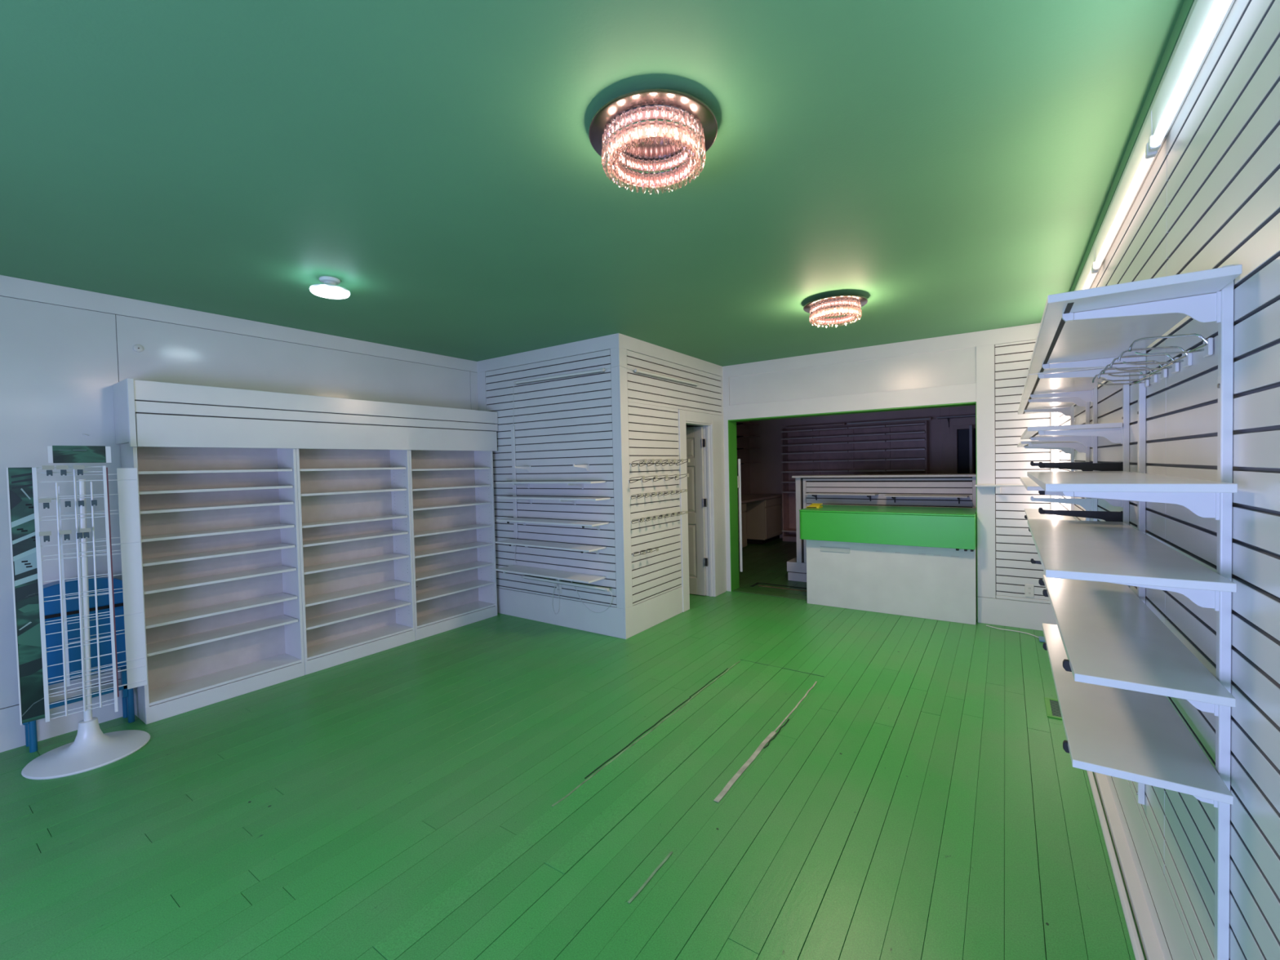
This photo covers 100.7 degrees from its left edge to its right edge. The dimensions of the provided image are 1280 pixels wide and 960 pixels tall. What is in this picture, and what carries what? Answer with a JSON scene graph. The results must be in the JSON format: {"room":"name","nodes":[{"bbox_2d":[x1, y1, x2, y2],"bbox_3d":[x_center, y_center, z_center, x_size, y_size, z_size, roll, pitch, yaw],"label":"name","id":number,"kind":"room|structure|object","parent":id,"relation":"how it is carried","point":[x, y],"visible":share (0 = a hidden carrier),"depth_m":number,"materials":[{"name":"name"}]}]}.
{"room":"empty retail shop","nodes":[
{"label":"empty retail shop","id":0,"kind":"room"},
{"bbox_2d":[0,295,478,709],"bbox_3d":[-2.770,0.183,4.557,0.100,2.875,8.050,0,2,35],"label":"wall","id":1,"kind":"structure","parent":0,"point":[60,365],"depth_m":3.42,"materials":[{"name":"white paint"}]},
{"bbox_2d":[0,679,122,752],"bbox_3d":[-3.365,1.442,3.598,0.012,0.258,5.709,0,2,35],"label":"baseboard","id":2,"kind":"structure","parent":1,"relation":"attached to","point":[12,734],"depth_m":3.27,"materials":[{"name":"white paint"}]},
{"bbox_2d":[0,275,477,372],"bbox_3d":[-3.424,-1.153,3.529,0.011,0.120,5.709,0,2,35],"label":"trim","id":3,"kind":"structure","parent":1,"relation":"attached to","point":[10,286],"depth_m":3.86,"materials":[{"name":"white paint"}]},
{"bbox_2d":[476,333,624,639],"bbox_3d":[-0.946,0.069,5.402,1.948,2.775,0.102,0,2,35],"label":"wall","id":4,"kind":"structure","parent":0,"point":[559,424],"depth_m":5.22,"materials":[{"name":"white paint"}]},
{"bbox_2d":[511,425,517,537],"bbox_3d":[-1.325,0.020,5.589,0.055,1.180,0.016,0,2,35],"label":"cable cover","id":5,"kind":"object","parent":4,"relation":"attached to","point":[513,430],"visible":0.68,"depth_m":5.58,"materials":[{"name":"white paint"}]},
{"bbox_2d":[495,564,605,583],"bbox_3d":[-0.901,0.913,5.187,1.245,0.016,0.248,0,2,35],"label":"wall shelf","id":6,"kind":"object","parent":4,"relation":"attached to","point":[566,575],"visible":1,"depth_m":5.12,"materials":[{"name":"white wood"}]},
{"bbox_2d":[495,480,605,483],"bbox_3d":[-0.897,0.022,5.164,1.265,0.016,0.218,0,2,35],"label":"wall shelf","id":7,"kind":"object","parent":4,"relation":"attached to","point":[515,482],"visible":1,"depth_m":5.04,"materials":[{"name":"wood"}]},
{"bbox_2d":[495,538,606,551],"bbox_3d":[-0.897,0.632,5.172,1.250,0.016,0.248,0,2,35],"label":"wall shelf","id":8,"kind":"object","parent":4,"relation":"attached to","point":[574,547],"visible":1,"depth_m":5.09,"materials":[{"name":"white wood"}]},
{"bbox_2d":[496,517,608,526],"bbox_3d":[-0.876,0.404,5.148,1.265,0.016,0.248,0,2,35],"label":"wall shelf","id":9,"kind":"object","parent":4,"relation":"attached to","point":[542,521],"visible":1,"depth_m":5.05,"materials":[{"name":"wood"}]},
{"bbox_2d":[497,495,610,501],"bbox_3d":[-0.864,0.175,5.148,1.295,0.016,0.218,0,2,35],"label":"wall shelf","id":10,"kind":"object","parent":4,"relation":"attached to","point":[562,498],"visible":1,"depth_m":5.04,"materials":[{"name":"wood"}]},
{"bbox_2d":[513,368,604,384],"bbox_3d":[-0.811,-1.005,5.176,1.180,0.044,0.040,0,2,35],"label":"tube light","id":11,"kind":"object","parent":4,"relation":"attached to","point":[602,370],"visible":1,"depth_m":5.13,"materials":[{"name":"white"}]},
{"bbox_2d":[520,574,612,613],"bbox_3d":[-0.722,1.113,5.185,1.160,0.294,0.092,0,2,35],"label":"tube light","id":12,"kind":"object","parent":4,"relation":"attached to","point":[606,589],"depth_m":5.10,"materials":[{"name":"white"}]},
{"bbox_2d":[0,537,1146,959],"bbox_3d":[0.872,1.484,5.020,5.565,0.124,12.850,0,2,35],"label":"floor","id":13,"kind":"structure","parent":0,"point":[735,775],"depth_m":2.45,"materials":[{"name":"green wood"}]},
{"bbox_2d":[6,445,150,779],"bbox_3d":[-3.173,0.689,3.022,0.512,1.765,0.523,0,2,35],"label":"display rack","id":14,"kind":"object","parent":13,"relation":"on","point":[91,748],"visible":1,"depth_m":2.98,"materials":[{"name":"white metal"}]},
{"bbox_2d":[22,576,134,752],"bbox_3d":[-3.476,1.092,3.272,0.158,0.960,0.472,0,2,35],"label":"stand","id":15,"kind":"object","parent":13,"relation":"on","point":[52,611],"visible":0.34,"depth_m":3.24,"materials":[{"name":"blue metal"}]},
{"bbox_2d":[43,576,123,615],"bbox_3d":[-3.479,0.704,3.288,0.135,0.185,0.420,0,2,35],"label":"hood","id":16,"kind":"object","parent":15,"relation":"attached to","point":[51,607],"depth_m":3.23,"materials":[{"name":"blue plastic"}]},
{"bbox_2d":[120,443,305,724],"bbox_3d":[-3.026,0.646,3.826,0.289,1.800,0.933,0,2,35],"label":"bookcase","id":17,"kind":"object","parent":13,"relation":"on","point":[219,526],"visible":0.77,"depth_m":3.86,"materials":[{"name":"white wood"}]},
{"bbox_2d":[112,377,497,451],"bbox_3d":[-2.485,-0.470,4.593,0.331,0.426,2.928,0,2,35],"label":"valance","id":18,"kind":"object","parent":17,"relation":"attached to","point":[165,415],"visible":1,"depth_m":3.99,"materials":[{"name":"white wood"}]},
{"bbox_2d":[295,448,415,675],"bbox_3d":[-2.493,0.613,4.600,0.289,1.800,0.944,0,2,35],"label":"bookcase","id":19,"kind":"object","parent":13,"relation":"on","point":[354,505],"visible":0.89,"depth_m":4.68,"materials":[{"name":"white wood"}]},
{"bbox_2d":[408,449,497,640],"bbox_3d":[-1.951,0.580,5.388,0.289,1.800,0.966,0,2,35],"label":"bookcase","id":20,"kind":"object","parent":13,"relation":"on","point":[452,510],"visible":0.91,"depth_m":5.51,"materials":[{"name":"white wood"}]},
{"bbox_2d":[741,502,746,551],"bbox_3d":[1.355,0.857,9.314,0.740,0.884,0.910,0,2,35],"label":"base cabinet","id":21,"kind":"object","parent":13,"relation":"on","point":[744,515],"visible":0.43,"depth_m":9.38,"materials":[{"name":"beige"}]},
{"bbox_2d":[745,496,782,544],"bbox_3d":[2.401,0.793,10.833,0.740,0.884,0.980,0,2,35],"label":"base cabinet","id":22,"kind":"object","parent":13,"relation":"on","point":[764,517],"visible":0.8,"depth_m":10.39,"materials":[{"name":"beige wood"}]},
{"bbox_2d":[741,493,782,503],"bbox_3d":[1.835,0.365,9.980,0.780,0.040,3.085,0,2,35],"label":"countertop","id":23,"kind":"structure","parent":22,"relation":"on","point":[746,498],"depth_m":10.31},
{"bbox_2d":[733,582,807,600],"bbox_3d":[1.722,1.372,6.538,0.990,0.026,0.580,0,2,35],"label":"threshold","id":24,"kind":"object","parent":13,"relation":"on","point":[739,589],"visible":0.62,"depth_m":6.46,"materials":[{"name":"green paint"}]},
{"bbox_2d":[780,420,928,542],"bbox_3d":[3.998,0.093,10.053,2.584,2.250,0.444,0,2,35],"label":"wall","id":25,"kind":"structure","parent":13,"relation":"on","point":[900,448],"depth_m":10.17,"materials":[{"name":"grey metal"}]},
{"bbox_2d":[785,422,844,428],"bbox_3d":[3.377,-1.046,10.287,1.140,0.040,0.103,0,2,35],"label":"batten","id":26,"kind":"object","parent":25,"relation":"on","point":[842,424],"visible":1,"depth_m":10.24,"materials":[{"name":"grey metal"}]},
{"bbox_2d":[846,417,931,425],"bbox_3d":[4.451,-1.053,9.547,1.390,0.044,0.103,0,2,35],"label":"batten","id":27,"kind":"object","parent":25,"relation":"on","point":[917,419],"visible":1,"depth_m":9.50,"materials":[{"name":"white"}]},
{"bbox_2d":[786,473,976,582],"bbox_3d":[2.916,0.636,6.560,2.178,1.402,0.460,0,2,35],"label":"hutch","id":28,"kind":"object","parent":13,"relation":"on","point":[943,484],"visible":0.41,"depth_m":6.40,"materials":[{"name":"grey paint"}]},
{"bbox_2d":[804,493,878,495],"bbox_3d":[2.478,0.174,6.550,0.830,0.014,0.209,0,2,35],"label":"shelf","id":29,"kind":"object","parent":28,"relation":"attached to","point":[834,494],"visible":1,"depth_m":6.46,"materials":[{"name":"grey paint"}]},
{"bbox_2d":[883,494,968,497],"bbox_3d":[3.238,0.183,6.027,0.835,0.014,0.209,0,2,35],"label":"shelf","id":30,"kind":"object","parent":28,"relation":"attached to","point":[885,495],"visible":1,"depth_m":5.98,"materials":[{"name":"grey paint"}]},
{"bbox_2d":[799,504,977,624],"bbox_3d":[2.664,0.839,5.728,1.652,1.052,0.809,0,2,35],"label":"counter","id":31,"kind":"object","parent":13,"relation":"on","point":[913,562],"depth_m":5.39,"materials":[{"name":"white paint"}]},
{"bbox_2d":[986,625,1044,642],"bbox_3d":[3.388,1.363,4.755,0.116,0.021,0.518,-2,2,-18],"label":"lead","id":32,"kind":"object","parent":13,"relation":"on","point":[1042,639],"visible":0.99,"depth_m":4.70,"materials":[{"name":"white"}]},
{"bbox_2d":[1044,697,1062,719],"bbox_3d":[2.615,1.428,3.302,0.140,0.007,0.310,0,2,35],"label":"floor vent","id":33,"kind":"object","parent":13,"relation":"in","point":[1052,707],"visible":0.5,"depth_m":3.31,"materials":[{"name":"metal"}]},
{"bbox_2d":[0,0,1184,366],"bbox_3d":[-0.621,-1.313,3.004,5.414,0.100,8.034,0,2,35],"label":"ceiling","id":34,"kind":"structure","parent":0,"point":[950,166],"depth_m":2.06,"materials":[{"name":"green paint"}]},
{"bbox_2d":[309,275,350,298],"bbox_3d":[-1.917,-1.193,3.280,0.218,0.096,0.218,0,2,35],"label":"ceiling lamp","id":35,"kind":"object","parent":34,"relation":"attached to","point":[329,290],"visible":1,"depth_m":3.24,"materials":[{"name":"white glass"}]},
{"bbox_2d":[310,285,350,298],"bbox_3d":[-1.917,-1.155,3.281,0.214,0.020,0.214,0,2,35],"label":"diffuser","id":36,"kind":"object","parent":35,"relation":"attached to","point":[326,291],"depth_m":3.24,"materials":[{"name":"white"}]},
{"bbox_2d":[588,88,717,194],"bbox_3d":[0.047,-1.164,1.860,0.448,0.163,0.448,0,2,32],"label":"ceiling lamp","id":37,"kind":"object","parent":34,"relation":"attached to","point":[650,131],"visible":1,"depth_m":1.76,"materials":[{"name":"grey"}]},
{"bbox_2d":[803,294,867,327],"bbox_3d":[1.446,-1.252,3.932,0.448,0.163,0.448,0,2,37],"label":"ceiling lamp","id":38,"kind":"object","parent":34,"relation":"attached to","point":[849,305],"visible":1,"depth_m":3.81,"materials":[{"name":"grey"}]},
{"bbox_2d":[617,333,726,639],"bbox_3d":[0.401,0.030,5.703,0.102,2.775,2.127,0,2,35],"label":"wall","id":39,"kind":"structure","parent":0,"point":[649,406],"depth_m":5.23,"materials":[{"name":"white paint"}]},
{"bbox_2d":[634,368,698,386],"bbox_3d":[0.300,-1.040,5.435,0.040,0.042,1.220,0,2,35],"label":"tube light","id":40,"kind":"object","parent":39,"relation":"attached to","point":[637,371],"visible":1,"depth_m":5.35,"materials":[{"name":"white"}]},
{"bbox_2d":[685,426,707,595],"bbox_3d":[0.530,0.375,6.476,0.645,2.022,0.050,0,2,35],"label":"door","id":41,"kind":"structure","parent":39,"relation":"in","point":[696,502],"depth_m":6.37,"materials":[{"name":"grey paint"}]},
{"bbox_2d":[685,421,714,596],"bbox_3d":[0.641,0.376,6.065,0.114,2.052,0.661,0,2,35],"label":"trim","id":42,"kind":"structure","parent":39,"relation":"attached to","point":[707,433],"depth_m":6.31,"materials":[{"name":"white paint"}]},
{"bbox_2d":[677,409,725,612],"bbox_3d":[0.725,0.316,6.091,0.032,2.168,1.042,0,2,35],"label":"trim","id":43,"kind":"structure","parent":39,"relation":"attached to","point":[716,420],"depth_m":6.28,"materials":[{"name":"white paint"}]},
{"bbox_2d":[736,421,750,494],"bbox_3d":[1.024,-0.034,9.686,0.200,2.660,4.690,0,2,35],"label":"wall","id":44,"kind":"structure","parent":0,"point":[742,454],"depth_m":11.23,"materials":[{"name":"paint"}]},
{"bbox_2d":[749,404,975,537],"bbox_3d":[4.478,-0.124,10.118,5.100,2.660,0.158,0,2,35],"label":"wall","id":45,"kind":"structure","parent":0,"point":[766,476],"depth_m":10.38,"materials":[{"name":"grey paint"}]},
{"bbox_2d":[937,414,975,434],"bbox_3d":[5.705,-0.948,8.969,1.170,0.292,0.298,0,2,35],"label":"wall shelf","id":46,"kind":"object","parent":45,"relation":"attached to","point":[971,415],"visible":0.66,"depth_m":9.11,"materials":[{"name":"grey paint"}]},
{"bbox_2d":[952,424,976,473],"bbox_3d":[5.668,0.129,9.089,0.535,2.155,0.620,0,2,35],"label":"door","id":47,"kind":"structure","parent":45,"relation":"in","point":[964,461],"depth_m":9.29,"materials":[{"name":"grey"}]},
{"bbox_2d":[685,322,1057,631],"bbox_3d":[1.634,-0.014,6.269,5.214,2.775,0.246,0,2,35],"label":"wall","id":48,"kind":"structure","parent":0,"point":[988,368],"depth_m":5.05,"materials":[{"name":"white paint"}]},
{"bbox_2d":[737,458,742,571],"bbox_3d":[1.303,0.448,6.973,0.048,1.446,0.497,-1,2,9],"label":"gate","id":49,"kind":"object","parent":48,"relation":"attached to","point":[739,475],"visible":0.87,"depth_m":6.78,"materials":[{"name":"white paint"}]},
{"bbox_2d":[728,401,977,622],"bbox_3d":[2.226,0.311,5.890,2.581,2.119,0.230,0,2,35],"label":"trim","id":50,"kind":"structure","parent":48,"relation":"attached to","point":[732,444],"depth_m":6.55,"materials":[{"name":"green paint"}]},
{"bbox_2d":[974,484,1024,493],"bbox_3d":[3.400,0.085,4.861,0.555,0.082,0.113,0,2,35],"label":"wall ledge","id":51,"kind":"object","parent":48,"relation":"attached to","point":[997,486],"visible":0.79,"depth_m":4.88,"materials":[{"name":"white paint"}]},
{"bbox_2d":[1024,584,1034,597],"bbox_3d":[3.564,1.014,4.853,0.068,0.115,0.010,0,2,35],"label":"wall outlet","id":52,"kind":"object","parent":48,"relation":"attached to","point":[1028,588],"visible":1,"depth_m":4.85,"materials":[{"name":"white plastic"}]},
{"bbox_2d":[1059,0,1279,959],"bbox_3d":[1.609,0.164,1.532,0.122,2.875,8.034,0,2,35],"label":"wall","id":53,"kind":"structure","parent":0,"point":[1209,198],"depth_m":1.21,"materials":[{"name":"white paint"}]},
{"bbox_2d":[1020,477,1044,490],"bbox_3d":[2.100,0.014,2.650,0.300,0.019,1.228,0,2,35],"label":"shelf","id":54,"kind":"object","parent":53,"relation":"attached to","point":[1028,482],"visible":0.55,"depth_m":2.38,"materials":[{"name":"wood"}]},
{"bbox_2d":[1017,400,1074,414],"bbox_3d":[2.798,-0.513,3.661,0.292,0.019,1.235,0,2,35],"label":"shelf","id":55,"kind":"object","parent":53,"relation":"attached to","point":[1024,405],"visible":0.48,"depth_m":3.58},
{"bbox_2d":[1017,440,1078,447],"bbox_3d":[2.803,-0.250,3.669,0.296,0.019,1.235,0,2,35],"label":"shelf","id":56,"kind":"object","parent":53,"relation":"attached to","point":[1023,443],"visible":0.53,"depth_m":3.21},
{"bbox_2d":[1024,508,1075,519],"bbox_3d":[2.834,0.260,3.670,0.249,0.018,1.235,0,2,35],"label":"shelf","id":57,"kind":"object","parent":53,"relation":"attached to","point":[1031,513],"visible":0.44,"depth_m":3.68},
{"bbox_2d":[1054,412,1059,509],"bbox_3d":[3.682,-0.201,4.685,0.039,1.240,0.056,0,2,35],"label":"tube light","id":58,"kind":"object","parent":53,"relation":"attached to","point":[1056,414],"visible":0.14,"depth_m":4.67,"materials":[{"name":"beige"}]},
{"bbox_2d":[1021,366,1114,400],"bbox_3d":[2.091,-0.469,2.636,0.294,0.019,1.228,0,2,35],"label":"shelf","id":59,"kind":"object","parent":53,"relation":"attached to","point":[1033,384],"visible":0.56,"depth_m":2.53,"materials":[{"name":"white wood"}]},
{"bbox_2d":[1020,422,1122,439],"bbox_3d":[2.095,-0.234,2.643,0.298,0.019,1.228,0,2,35],"label":"shelf","id":60,"kind":"object","parent":53,"relation":"attached to","point":[1030,432],"visible":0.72,"depth_m":2.17,"materials":[{"name":"wood"}]},
{"bbox_2d":[1071,404,1074,518],"bbox_3d":[3.027,0.244,3.713,0.020,1.612,0.025,0,2,35],"label":"shelf upright","id":61,"kind":"object","parent":53,"relation":"attached to","point":[1072,406],"visible":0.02,"depth_m":3.69,"materials":[{"name":"white metal"}]},
{"bbox_2d":[1023,406,1071,416],"bbox_3d":[2.897,-0.481,3.771,0.267,0.073,0.012,0,2,35],"label":"shelf bracket","id":62,"kind":"object","parent":61,"relation":"attached to","point":[1065,411],"visible":0.94,"depth_m":3.74,"materials":[{"name":"white metal"}]},
{"bbox_2d":[1024,445,1071,453],"bbox_3d":[2.903,-0.218,3.778,0.267,0.073,0.012,0,2,35],"label":"shelf bracket","id":63,"kind":"object","parent":61,"relation":"attached to","point":[1066,450],"visible":0.74,"depth_m":3.75,"materials":[{"name":"white metal"}]},
{"bbox_2d":[1085,401,1089,520],"bbox_3d":[2.559,0.274,3.033,0.020,1.612,0.025,0,2,35],"label":"shelf upright","id":64,"kind":"object","parent":53,"relation":"attached to","point":[1087,404],"visible":0.02,"depth_m":3.01,"materials":[{"name":"white metal"}]},
{"bbox_2d":[1027,397,1085,407],"bbox_3d":[2.429,-0.452,3.091,0.267,0.073,0.012,0,2,35],"label":"shelf bracket","id":65,"kind":"object","parent":64,"relation":"attached to","point":[1080,402],"visible":0.78,"depth_m":3.07,"materials":[{"name":"white metal"}]},
{"bbox_2d":[1028,442,1085,453],"bbox_3d":[2.435,-0.189,3.099,0.267,0.073,0.012,0,2,35],"label":"shelf bracket","id":66,"kind":"object","parent":64,"relation":"attached to","point":[1078,446],"visible":0.91,"depth_m":3.07,"materials":[{"name":"white metal"}]},
{"bbox_2d":[1075,245,1102,290],"bbox_3d":[2.569,-1.108,3.077,0.043,0.142,1.211,0,2,35],"label":"strip light","id":67,"kind":"object","parent":53,"relation":"attached to","point":[1088,276],"visible":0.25,"depth_m":2.77,"materials":[{"name":"white plastic"}]},
{"bbox_2d":[1092,386,1097,520],"bbox_3d":[2.388,0.284,2.785,0.020,1.612,0.025,0,2,35],"label":"shelf upright","id":68,"kind":"object","parent":53,"relation":"attached to","point":[1095,389],"visible":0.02,"depth_m":2.76,"materials":[{"name":"white metal"}]},
{"bbox_2d":[1030,496,1093,511],"bbox_3d":[2.271,0.126,2.859,0.267,0.073,0.012,0,2,35],"label":"shelf bracket","id":69,"kind":"object","parent":68,"relation":"attached to","point":[1086,504],"visible":0.97,"depth_m":2.83,"materials":[{"name":"white metal"}]},
{"bbox_2d":[1030,461,1093,471],"bbox_3d":[2.267,-0.067,2.854,0.267,0.073,0.012,0,2,35],"label":"shelf bracket","id":70,"kind":"object","parent":68,"relation":"attached to","point":[1032,464],"visible":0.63,"depth_m":2.84,"materials":[{"name":"black metal"}]},
{"bbox_2d":[1030,389,1093,402],"bbox_3d":[2.258,-0.442,2.844,0.267,0.073,0.012,0,2,35],"label":"shelf bracket","id":71,"kind":"object","parent":68,"relation":"attached to","point":[1086,396],"visible":0.9,"depth_m":2.81,"materials":[{"name":"white metal"}]},
{"bbox_2d":[1030,435,1093,447],"bbox_3d":[2.264,-0.207,2.850,0.267,0.073,0.012,0,2,35],"label":"shelf bracket","id":72,"kind":"object","parent":68,"relation":"attached to","point":[1086,441],"visible":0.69,"depth_m":2.82,"materials":[{"name":"white metal"}]},
{"bbox_2d":[1092,370,1149,387],"bbox_3d":[1.640,-0.341,1.813,0.144,0.059,0.044,0,2,39],"label":"wire hook","id":73,"kind":"object","parent":53,"relation":"attached to","point":[1146,382],"visible":0.8,"depth_m":1.80,"materials":[{"name":"silver metal"}]},
{"bbox_2d":[1086,770,1164,959],"bbox_3d":[1.511,1.488,1.534,0.077,0.032,7.834,0,2,35],"label":"baseboard","id":74,"kind":"structure","parent":53,"relation":"attached to","point":[1148,937],"depth_m":1.95,"materials":[{"name":"white paint"}]},
{"bbox_2d":[1121,373,1129,586],"bbox_3d":[1.901,0.314,2.077,0.020,1.612,0.025,0,2,35],"label":"shelf upright","id":75,"kind":"object","parent":53,"relation":"attached to","point":[1126,388],"visible":0.23,"depth_m":2.05,"materials":[{"name":"white metal"}]},
{"bbox_2d":[1038,507,1123,521],"bbox_3d":[1.784,0.152,2.151,0.267,0.073,0.012,0,2,35],"label":"shelf bracket","id":76,"kind":"object","parent":75,"relation":"attached to","point":[1108,516],"visible":0.75,"depth_m":2.13,"materials":[{"name":"black metal"}]},
{"bbox_2d":[1038,462,1123,471],"bbox_3d":[1.779,-0.040,2.146,0.267,0.073,0.012,0,2,35],"label":"shelf bracket","id":77,"kind":"object","parent":75,"relation":"attached to","point":[1089,466],"visible":0.77,"depth_m":2.13,"materials":[{"name":"black metal"}]},
{"bbox_2d":[1038,426,1123,444],"bbox_3d":[1.776,-0.177,2.142,0.267,0.073,0.012,0,2,35],"label":"shelf bracket","id":78,"kind":"object","parent":75,"relation":"attached to","point":[1115,435],"visible":1,"depth_m":2.11,"materials":[{"name":"white metal"}]},
{"bbox_2d":[1038,367,1123,383],"bbox_3d":[1.771,-0.411,2.136,0.267,0.073,0.012,0,2,35],"label":"shelf bracket","id":79,"kind":"object","parent":75,"relation":"attached to","point":[1089,373],"visible":0.65,"depth_m":2.12,"materials":[{"name":"white metal"}]},
{"bbox_2d":[1038,490,1123,507],"bbox_3d":[1.782,0.072,2.149,0.267,0.073,0.012,0,2,35],"label":"shelf bracket","id":80,"kind":"object","parent":75,"relation":"attached to","point":[1117,503],"visible":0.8,"depth_m":2.12,"materials":[{"name":"white metal"}]},
{"bbox_2d":[1097,366,1157,384],"bbox_3d":[1.578,-0.337,1.724,0.144,0.059,0.044,0,2,30],"label":"wire hook","id":81,"kind":"object","parent":53,"relation":"attached to","point":[1153,379],"visible":0.9,"depth_m":1.71,"materials":[{"name":"silver metal"}]},
{"bbox_2d":[1092,110,1166,271],"bbox_3d":[1.877,-1.065,2.073,0.043,0.142,1.211,0,2,35],"label":"strip light","id":82,"kind":"object","parent":53,"relation":"attached to","point":[1142,160],"visible":0.8,"depth_m":1.91,"materials":[{"name":"white plastic"}]},
{"bbox_2d":[1145,142,1157,159],"bbox_3d":[1.538,-0.994,1.595,0.024,0.040,0.026,0,2,35],"label":"socket","id":83,"kind":"object","parent":82,"relation":"attached to","point":[1148,155],"depth_m":1.59,"materials":[{"name":"plastic"}]},
{"bbox_2d":[1027,519,1236,592],"bbox_3d":[1.399,0.193,1.632,0.300,0.019,1.220,0,2,35],"label":"shelf","id":84,"kind":"object","parent":53,"relation":"attached to","point":[1101,551],"visible":1,"depth_m":1.33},
{"bbox_2d":[1026,471,1237,493],"bbox_3d":[1.395,-0.004,1.627,0.300,0.019,1.220,0,2,35],"label":"shelf","id":85,"kind":"object","parent":53,"relation":"attached to","point":[1066,481],"visible":1,"depth_m":1.19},
{"bbox_2d":[1027,264,1242,373],"bbox_3d":[1.381,-0.426,1.606,0.296,0.019,1.230,0,2,35],"label":"shelf","id":86,"kind":"object","parent":53,"relation":"attached to","point":[1058,340],"visible":0.83,"depth_m":1.35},
{"bbox_2d":[1102,360,1167,378],"bbox_3d":[1.506,-0.332,1.619,0.144,0.059,0.044,0,2,35],"label":"wire hook","id":87,"kind":"object","parent":53,"relation":"attached to","point":[1163,372],"visible":0.9,"depth_m":1.60,"materials":[{"name":"silver metal"}]},
{"bbox_2d":[1041,622,1233,804],"bbox_3d":[1.432,0.624,1.634,0.252,0.018,1.210,0,2,35],"label":"shelf","id":88,"kind":"object","parent":53,"relation":"attached to","point":[1132,735],"visible":0.66,"depth_m":1.30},
{"bbox_2d":[1042,574,1235,707],"bbox_3d":[1.426,0.422,1.624,0.249,0.018,1.220,0,2,35],"label":"shelf","id":89,"kind":"object","parent":53,"relation":"attached to","point":[1110,637],"visible":0.86,"depth_m":1.35,"materials":[{"name":"white wood"}]},
{"bbox_2d":[1136,350,1146,804],"bbox_3d":[1.736,0.324,1.837,0.020,1.612,0.025,0,2,35],"label":"shelf upright","id":90,"kind":"object","parent":53,"relation":"attached to","point":[1141,459],"visible":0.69,"depth_m":1.82,"materials":[{"name":"white metal"}]},
{"bbox_2d":[1042,354,1138,373],"bbox_3d":[1.606,-0.401,1.896,0.267,0.073,0.012,0,2,35],"label":"shelf bracket","id":91,"kind":"object","parent":90,"relation":"attached to","point":[1101,362],"visible":0.66,"depth_m":1.89,"materials":[{"name":"white metal"}]},
{"bbox_2d":[1110,354,1179,373],"bbox_3d":[1.433,-0.328,1.514,0.144,0.059,0.044,0,2,33],"label":"wire hook","id":92,"kind":"object","parent":53,"relation":"attached to","point":[1175,367],"visible":0.86,"depth_m":1.50,"materials":[{"name":"silver metal"}]},
{"bbox_2d":[1117,346,1192,368],"bbox_3d":[1.364,-0.324,1.412,0.144,0.059,0.044,0,2,30],"label":"wire hook","id":93,"kind":"object","parent":53,"relation":"attached to","point":[1187,358],"visible":0.84,"depth_m":1.40,"materials":[{"name":"silver metal"}]},
{"bbox_2d":[1128,333,1213,357],"bbox_3d":[1.269,-0.318,1.275,0.144,0.059,0.044,0,2,35],"label":"wire hook","id":94,"kind":"object","parent":53,"relation":"attached to","point":[1207,349],"visible":1,"depth_m":1.25,"materials":[{"name":"silver metal"}]},
{"bbox_2d":[1148,0,1235,151],"bbox_3d":[1.186,-1.022,1.069,0.043,0.142,1.211,0,2,35],"label":"strip light","id":95,"kind":"object","parent":53,"relation":"attached to","point":[1207,18],"visible":1,"depth_m":1.28,"materials":[{"name":"white plastic"}]},
{"bbox_2d":[1148,134,1161,151],"bbox_3d":[1.514,-0.992,1.559,0.024,0.040,0.026,0,2,35],"label":"socket","id":96,"kind":"object","parent":95,"relation":"attached to","point":[1152,147],"depth_m":1.55,"materials":[{"name":"plastic"}]},
{"bbox_2d":[1213,264,1234,959],"bbox_3d":[1.260,0.354,1.146,0.020,1.612,0.025,0,2,35],"label":"shelf upright","id":97,"kind":"object","parent":53,"relation":"attached to","point":[1225,327],"visible":0.77,"depth_m":1.14,"materials":[{"name":"white metal"}]},
{"bbox_2d":[1062,658,1217,715],"bbox_3d":[1.149,0.477,1.228,0.267,0.073,0.012,0,2,35],"label":"shelf bracket","id":98,"kind":"object","parent":97,"relation":"attached to","point":[1205,707],"visible":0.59,"depth_m":1.17,"materials":[{"name":"white metal"}]},
{"bbox_2d":[1062,740,1217,807],"bbox_3d":[1.154,0.678,1.233,0.267,0.073,0.012,0,2,35],"label":"shelf bracket","id":99,"kind":"object","parent":97,"relation":"attached to","point":[1215,803],"visible":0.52,"depth_m":1.17,"materials":[{"name":"white metal"}]},
{"bbox_2d":[1062,491,1219,519],"bbox_3d":[1.139,0.050,1.216,0.267,0.073,0.012,0,2,35],"label":"shelf bracket","id":100,"kind":"object","parent":97,"relation":"attached to","point":[1203,504],"visible":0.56,"depth_m":1.18,"materials":[{"name":"white metal"}]},
{"bbox_2d":[1062,290,1221,323],"bbox_3d":[1.130,-0.372,1.205,0.267,0.073,0.012,0,2,35],"label":"shelf bracket","id":101,"kind":"object","parent":97,"relation":"attached to","point":[1206,308],"visible":0.94,"depth_m":1.17,"materials":[{"name":"white metal"}]},
{"bbox_2d":[1107,582,1218,611],"bbox_3d":[1.144,0.247,1.221,0.267,0.073,0.012,0,2,35],"label":"shelf bracket","id":102,"kind":"object","parent":97,"relation":"attached to","point":[1203,598],"visible":0.36,"depth_m":1.16,"materials":[{"name":"white metal"}]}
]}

